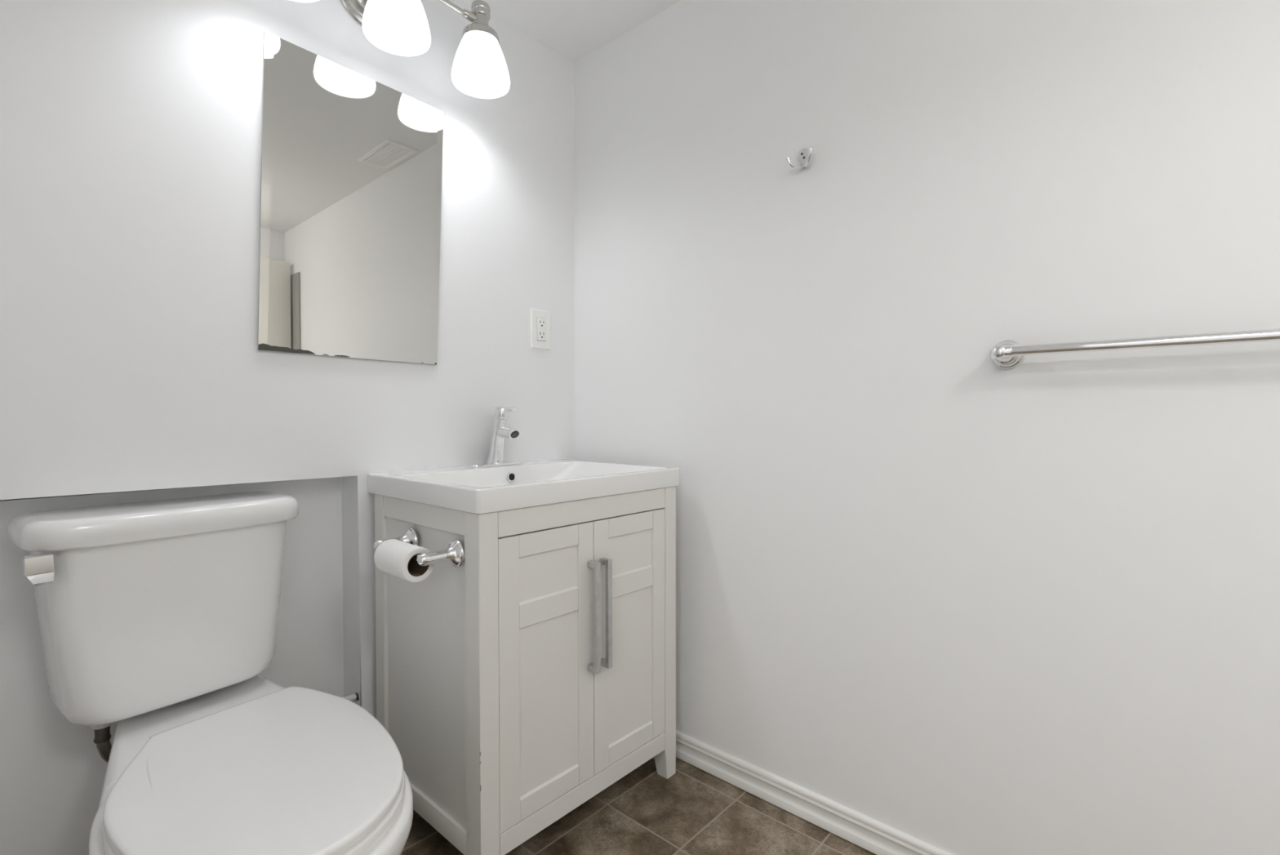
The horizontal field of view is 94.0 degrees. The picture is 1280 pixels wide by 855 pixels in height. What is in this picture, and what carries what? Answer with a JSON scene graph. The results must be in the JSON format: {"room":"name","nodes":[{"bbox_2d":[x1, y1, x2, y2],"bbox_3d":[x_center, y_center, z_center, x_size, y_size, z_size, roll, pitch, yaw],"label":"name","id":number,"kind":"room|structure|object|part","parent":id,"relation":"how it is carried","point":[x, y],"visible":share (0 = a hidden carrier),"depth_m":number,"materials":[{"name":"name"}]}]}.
{"room":"bathroom","nodes":[
{"label":"bathroom","id":0,"kind":"room"},
{"bbox_2d":[0,0,575,854],"bbox_3d":[-0.839,-0.118,1.452,0.223,2.130,1.620,1,2,42],"label":"wall","id":1,"kind":"structure","parent":0,"point":[132,369],"depth_m":1.23,"materials":[{"name":"paint"}]},
{"bbox_2d":[257,31,444,364],"bbox_3d":[-0.678,-0.512,1.449,0.007,0.694,0.445,1,2,42],"label":"mirror","id":2,"kind":"object","parent":1,"relation":"attached to","point":[352,162],"visible":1,"depth_m":1.42,"materials":[{"name":"clear glass"}]},
{"bbox_2d":[342,692,359,701],"bbox_3d":[-0.861,0.674,1.351,0.415,0.025,0.028,-1,2,-41],"label":"pipe","id":3,"kind":"object","parent":1,"relation":"attached to","point":[355,696],"visible":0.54,"depth_m":1.47,"materials":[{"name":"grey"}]},
{"bbox_2d":[289,0,510,98],"bbox_3d":[-0.585,-1.005,1.383,0.222,0.261,0.594,1,2,42],"label":"vanity light","id":4,"kind":"object","parent":1,"relation":"attached to","point":[479,69],"visible":1,"depth_m":1.46,"materials":[{"name":"white glass"}]},
{"bbox_3d":[-0.706,-0.956,1.192,0.146,0.118,0.146,1,2,42],"label":"lamp shade","id":5,"kind":"part","parent":4,"relation":"part of","materials":[{"name":"white glass"}]},
{"bbox_3d":[-0.648,-1.054,1.451,0.036,0.166,0.166,1,2,42],"label":"wall plate","id":6,"kind":"part","parent":4,"relation":"part of","materials":[{"name":"silver metal"}]},
{"bbox_3d":[-0.554,-0.948,1.361,0.146,0.118,0.146,1,2,42],"label":"lamp shade","id":7,"kind":"part","parent":4,"relation":"part of","materials":[{"name":"white glass"}]},
{"bbox_3d":[-0.554,-0.956,1.361,0.060,0.082,0.060,1,2,42],"label":"light bulb","id":8,"kind":"part","parent":4,"relation":"part of","materials":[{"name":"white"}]},
{"bbox_3d":[-0.407,-0.936,1.526,0.146,0.118,0.146,1,2,42],"label":"lamp shade","id":9,"kind":"part","parent":4,"relation":"part of","materials":[{"name":"white glass"}]},
{"bbox_3d":[-0.407,-0.944,1.526,0.060,0.082,0.060,1,2,42],"label":"light bulb","id":10,"kind":"part","parent":4,"relation":"part of","materials":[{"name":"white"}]},
{"bbox_2d":[529,308,551,350],"bbox_3d":[-0.309,-0.306,1.866,0.008,0.122,0.080,1,2,42],"label":"electrical outlet","id":11,"kind":"object","parent":1,"relation":"attached to","point":[540,320],"visible":1,"depth_m":1.86,"materials":[{"name":"white plastic"}]},
{"bbox_2d":[537,317,546,341],"bbox_3d":[-0.307,-0.306,1.864,0.003,0.070,0.033,1,2,42],"label":"receptacle","id":12,"kind":"object","parent":11,"relation":"attached to","point":[541,322],"depth_m":1.86,"materials":[{"name":"white plastic"}]},
{"bbox_2d":[466,0,681,62],"bbox_3d":[0.229,-1.214,0.471,3.093,0.100,1.860,1,2,42],"label":"ceiling","id":13,"kind":"structure","parent":0,"point":[574,29],"depth_m":1.74,"materials":[{"name":"white paint"}]},
{"bbox_2d":[401,756,876,854],"bbox_3d":[0.230,1.016,0.518,3.093,0.100,1.860,1,2,42],"label":"floor","id":14,"kind":"structure","parent":0,"point":[692,811],"depth_m":1.42,"materials":[{"name":"tile"}]},
{"bbox_2d":[7,491,413,854],"bbox_3d":[-0.708,0.555,0.999,0.806,0.800,0.452,1,2,42],"label":"toilet","id":15,"kind":"object","parent":14,"relation":"on","point":[158,619],"visible":1,"depth_m":1.04,"materials":[{"name":"white ceramic"}]},
{"bbox_3d":[-0.980,0.232,0.971,0.047,0.052,0.036,1,2,42],"label":"flush lever","id":16,"kind":"part","parent":15,"relation":"part of","materials":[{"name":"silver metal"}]},
{"bbox_2d":[90,722,112,762],"bbox_3d":[-1.019,0.607,1.164,0.033,0.164,0.100,0,1,-2],"label":"supply hose","id":17,"kind":"object","parent":15,"relation":"hanging from","point":[101,731],"visible":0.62,"depth_m":1.12,"materials":[{"name":"grey metal"}]},
{"bbox_3d":[-0.924,0.176,1.181,0.194,0.049,0.433,1,1,36],"label":"tank lid","id":18,"kind":"part","parent":15,"relation":"part of","materials":[{"name":"white ceramic"}]},
{"bbox_3d":[-0.928,0.363,1.187,0.168,0.325,0.386,1,1,36],"label":"tank","id":19,"kind":"part","parent":15,"relation":"part of","materials":[{"name":"white ceramic"}]},
{"bbox_3d":[-0.600,0.545,0.951,0.551,0.017,0.378,1,2,42],"label":"seat lid","id":20,"kind":"part","parent":15,"relation":"part of","materials":[{"name":"white plastic"}]},
{"bbox_3d":[-0.589,0.564,0.941,0.533,0.019,0.380,1,2,42],"label":"seat","id":21,"kind":"part","parent":15,"relation":"part of","materials":[{"name":"white plastic"}]},
{"bbox_2d":[374,485,675,854],"bbox_3d":[-0.265,0.553,1.534,0.481,0.784,0.614,1,2,42],"label":"vanity cabinet","id":22,"kind":"object","parent":14,"relation":"on","point":[518,682],"visible":0.89,"depth_m":1.32,"materials":[{"name":"paint"}]},
{"bbox_3d":[-0.617,0.554,1.467,0.045,0.784,0.044,1,2,42],"label":"leg","id":23,"kind":"part","parent":22,"relation":"part of","materials":[{"name":"paint"}]},
{"bbox_2d":[373,527,464,567],"bbox_3d":[-0.469,0.254,1.241,0.244,0.056,0.086,1,2,42],"label":"toilet paper holder","id":24,"kind":"object","parent":22,"relation":"attached to","point":[454,553],"visible":0.73,"depth_m":1.19,"materials":[{"name":"silver metal"}]},
{"bbox_3d":[-0.539,0.253,1.304,0.056,0.056,0.086,1,2,42],"label":"post","id":25,"kind":"part","parent":24,"relation":"part of","materials":[{"name":"silver metal"}]},
{"bbox_2d":[373,538,434,582],"bbox_3d":[-0.479,0.268,1.210,0.123,0.068,0.068,1,2,42],"label":"toilet paper roll","id":26,"kind":"object","parent":24,"relation":"hanging from","point":[392,556],"visible":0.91,"depth_m":1.18,"materials":[{"name":"white paper"}]},
{"bbox_3d":[-0.399,0.255,1.178,0.056,0.056,0.086,1,2,42],"label":"post","id":27,"kind":"part","parent":24,"relation":"part of","materials":[{"name":"silver metal"}]},
{"bbox_3d":[-0.477,0.190,1.317,0.353,0.049,0.017,1,2,42],"label":"rail","id":28,"kind":"part","parent":22,"relation":"part of","materials":[{"name":"paint"}]},
{"bbox_3d":[-0.475,0.517,1.326,0.359,0.614,0.008,1,2,42],"label":"panel","id":29,"kind":"part","parent":22,"relation":"part of","materials":[{"name":"paint"}]},
{"bbox_3d":[-0.477,0.843,1.330,0.353,0.048,0.017,1,2,42],"label":"rail","id":30,"kind":"part","parent":22,"relation":"part of","materials":[{"name":"paint"}]},
{"bbox_3d":[-0.317,0.560,1.198,0.052,0.784,0.044,1,2,42],"label":"leg","id":31,"kind":"part","parent":22,"relation":"part of","materials":[{"name":"paint"}]},
{"bbox_2d":[368,458,679,514],"bbox_3d":[-0.282,0.157,1.546,0.487,0.091,0.633,1,2,42],"label":"sink","id":32,"kind":"object","parent":22,"relation":"in","point":[477,490],"visible":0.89,"depth_m":1.42,"materials":[{"name":"white ceramic"}]},
{"bbox_2d":[466,405,522,467],"bbox_3d":[-0.382,0.024,1.672,0.132,0.168,0.177,1,2,42],"label":"faucet","id":33,"kind":"object","parent":32,"relation":"on","point":[501,432],"visible":1,"depth_m":1.67,"materials":[{"name":"silver metal"}]},
{"bbox_3d":[-0.412,0.105,1.700,0.053,0.006,0.177,1,2,42],"label":"deck plate","id":34,"kind":"part","parent":33,"relation":"part of","materials":[{"name":"silver metal"}]},
{"bbox_3d":[-0.365,0.015,1.657,0.087,0.038,0.033,1,2,42],"label":"spout","id":35,"kind":"part","parent":33,"relation":"part of","materials":[{"name":"silver metal"}]},
{"bbox_3d":[-0.202,0.520,1.302,0.018,0.597,0.262,1,2,42],"label":"door","id":36,"kind":"part","parent":22,"relation":"part of","materials":[{"name":"paint"}]},
{"bbox_3d":[-0.199,0.245,1.296,0.011,0.048,0.164,1,2,42],"label":"rail","id":37,"kind":"part","parent":22,"relation":"part of","materials":[{"name":"paint"}]},
{"bbox_3d":[-0.198,0.389,1.299,0.011,0.056,0.164,1,2,42],"label":"rail","id":38,"kind":"part","parent":22,"relation":"part of","materials":[{"name":"paint"}]},
{"bbox_3d":[-0.198,0.794,1.307,0.011,0.048,0.164,1,2,42],"label":"rail","id":39,"kind":"part","parent":22,"relation":"part of","materials":[{"name":"paint"}]},
{"bbox_3d":[-0.115,0.190,1.392,0.019,0.052,0.523,1,2,42],"label":"rail","id":40,"kind":"part","parent":22,"relation":"part of","materials":[{"name":"paint"}]},
{"bbox_3d":[-0.115,0.841,1.406,0.019,0.046,0.523,1,2,42],"label":"rail","id":41,"kind":"part","parent":22,"relation":"part of","materials":[{"name":"paint"}]},
{"bbox_3d":[-0.105,0.435,1.372,0.030,0.254,0.014,1,2,42],"label":"handle","id":42,"kind":"part","parent":22,"relation":"part of","materials":[{"name":"silver metal"}]},
{"bbox_3d":[-0.080,0.434,1.400,0.030,0.254,0.014,1,2,42],"label":"handle","id":43,"kind":"part","parent":22,"relation":"part of","materials":[{"name":"silver metal"}]},
{"bbox_3d":[-0.027,0.515,1.497,0.018,0.597,0.259,1,2,42],"label":"door","id":44,"kind":"part","parent":22,"relation":"part of","materials":[{"name":"paint"}]},
{"bbox_3d":[-0.025,0.241,1.490,0.011,0.048,0.163,1,2,42],"label":"rail","id":45,"kind":"part","parent":22,"relation":"part of","materials":[{"name":"paint"}]},
{"bbox_3d":[-0.025,0.790,1.501,0.011,0.048,0.163,1,2,42],"label":"rail","id":46,"kind":"part","parent":22,"relation":"part of","materials":[{"name":"paint"}]},
{"bbox_3d":[-0.025,0.385,1.492,0.011,0.056,0.163,1,2,42],"label":"rail","id":47,"kind":"part","parent":22,"relation":"part of","materials":[{"name":"paint"}]},
{"bbox_3d":[0.063,0.551,1.622,0.052,0.784,0.044,1,2,42],"label":"leg","id":48,"kind":"part","parent":22,"relation":"part of","materials":[{"name":"paint"}]},
{"bbox_2d":[573,0,1279,854],"bbox_3d":[0.765,-0.114,1.182,2.973,2.130,0.120,1,2,42],"label":"wall","id":49,"kind":"structure","parent":0,"point":[953,599],"depth_m":1.21,"materials":[{"name":"paint"}]},
{"bbox_2d":[785,146,813,169],"bbox_3d":[0.381,-0.638,1.404,0.062,0.053,0.050,1,2,42],"label":"robe hook","id":50,"kind":"object","parent":49,"relation":"attached to","point":[805,154],"visible":1,"depth_m":1.41,"materials":[{"name":"silver metal"}]},
{"bbox_3d":[0.391,-0.642,1.423,0.031,0.046,0.004,1,2,42],"label":"plate","id":51,"kind":"part","parent":50,"relation":"part of","materials":[{"name":"silver metal"}]},
{"bbox_2d":[675,729,953,854],"bbox_3d":[0.805,0.917,1.080,2.748,0.068,0.012,1,2,42],"label":"baseboard","id":52,"kind":"structure","parent":49,"relation":"attached to","point":[866,832],"depth_m":1.44,"materials":[{"name":"paint"}]},
{"bbox_2d":[990,328,1279,368],"bbox_3d":[0.910,-0.136,0.920,0.666,0.056,0.075,1,2,42],"label":"towel bar","id":53,"kind":"object","parent":49,"relation":"attached to","point":[1006,353],"visible":1,"depth_m":0.98,"materials":[{"name":"silver metal"}]}
]}

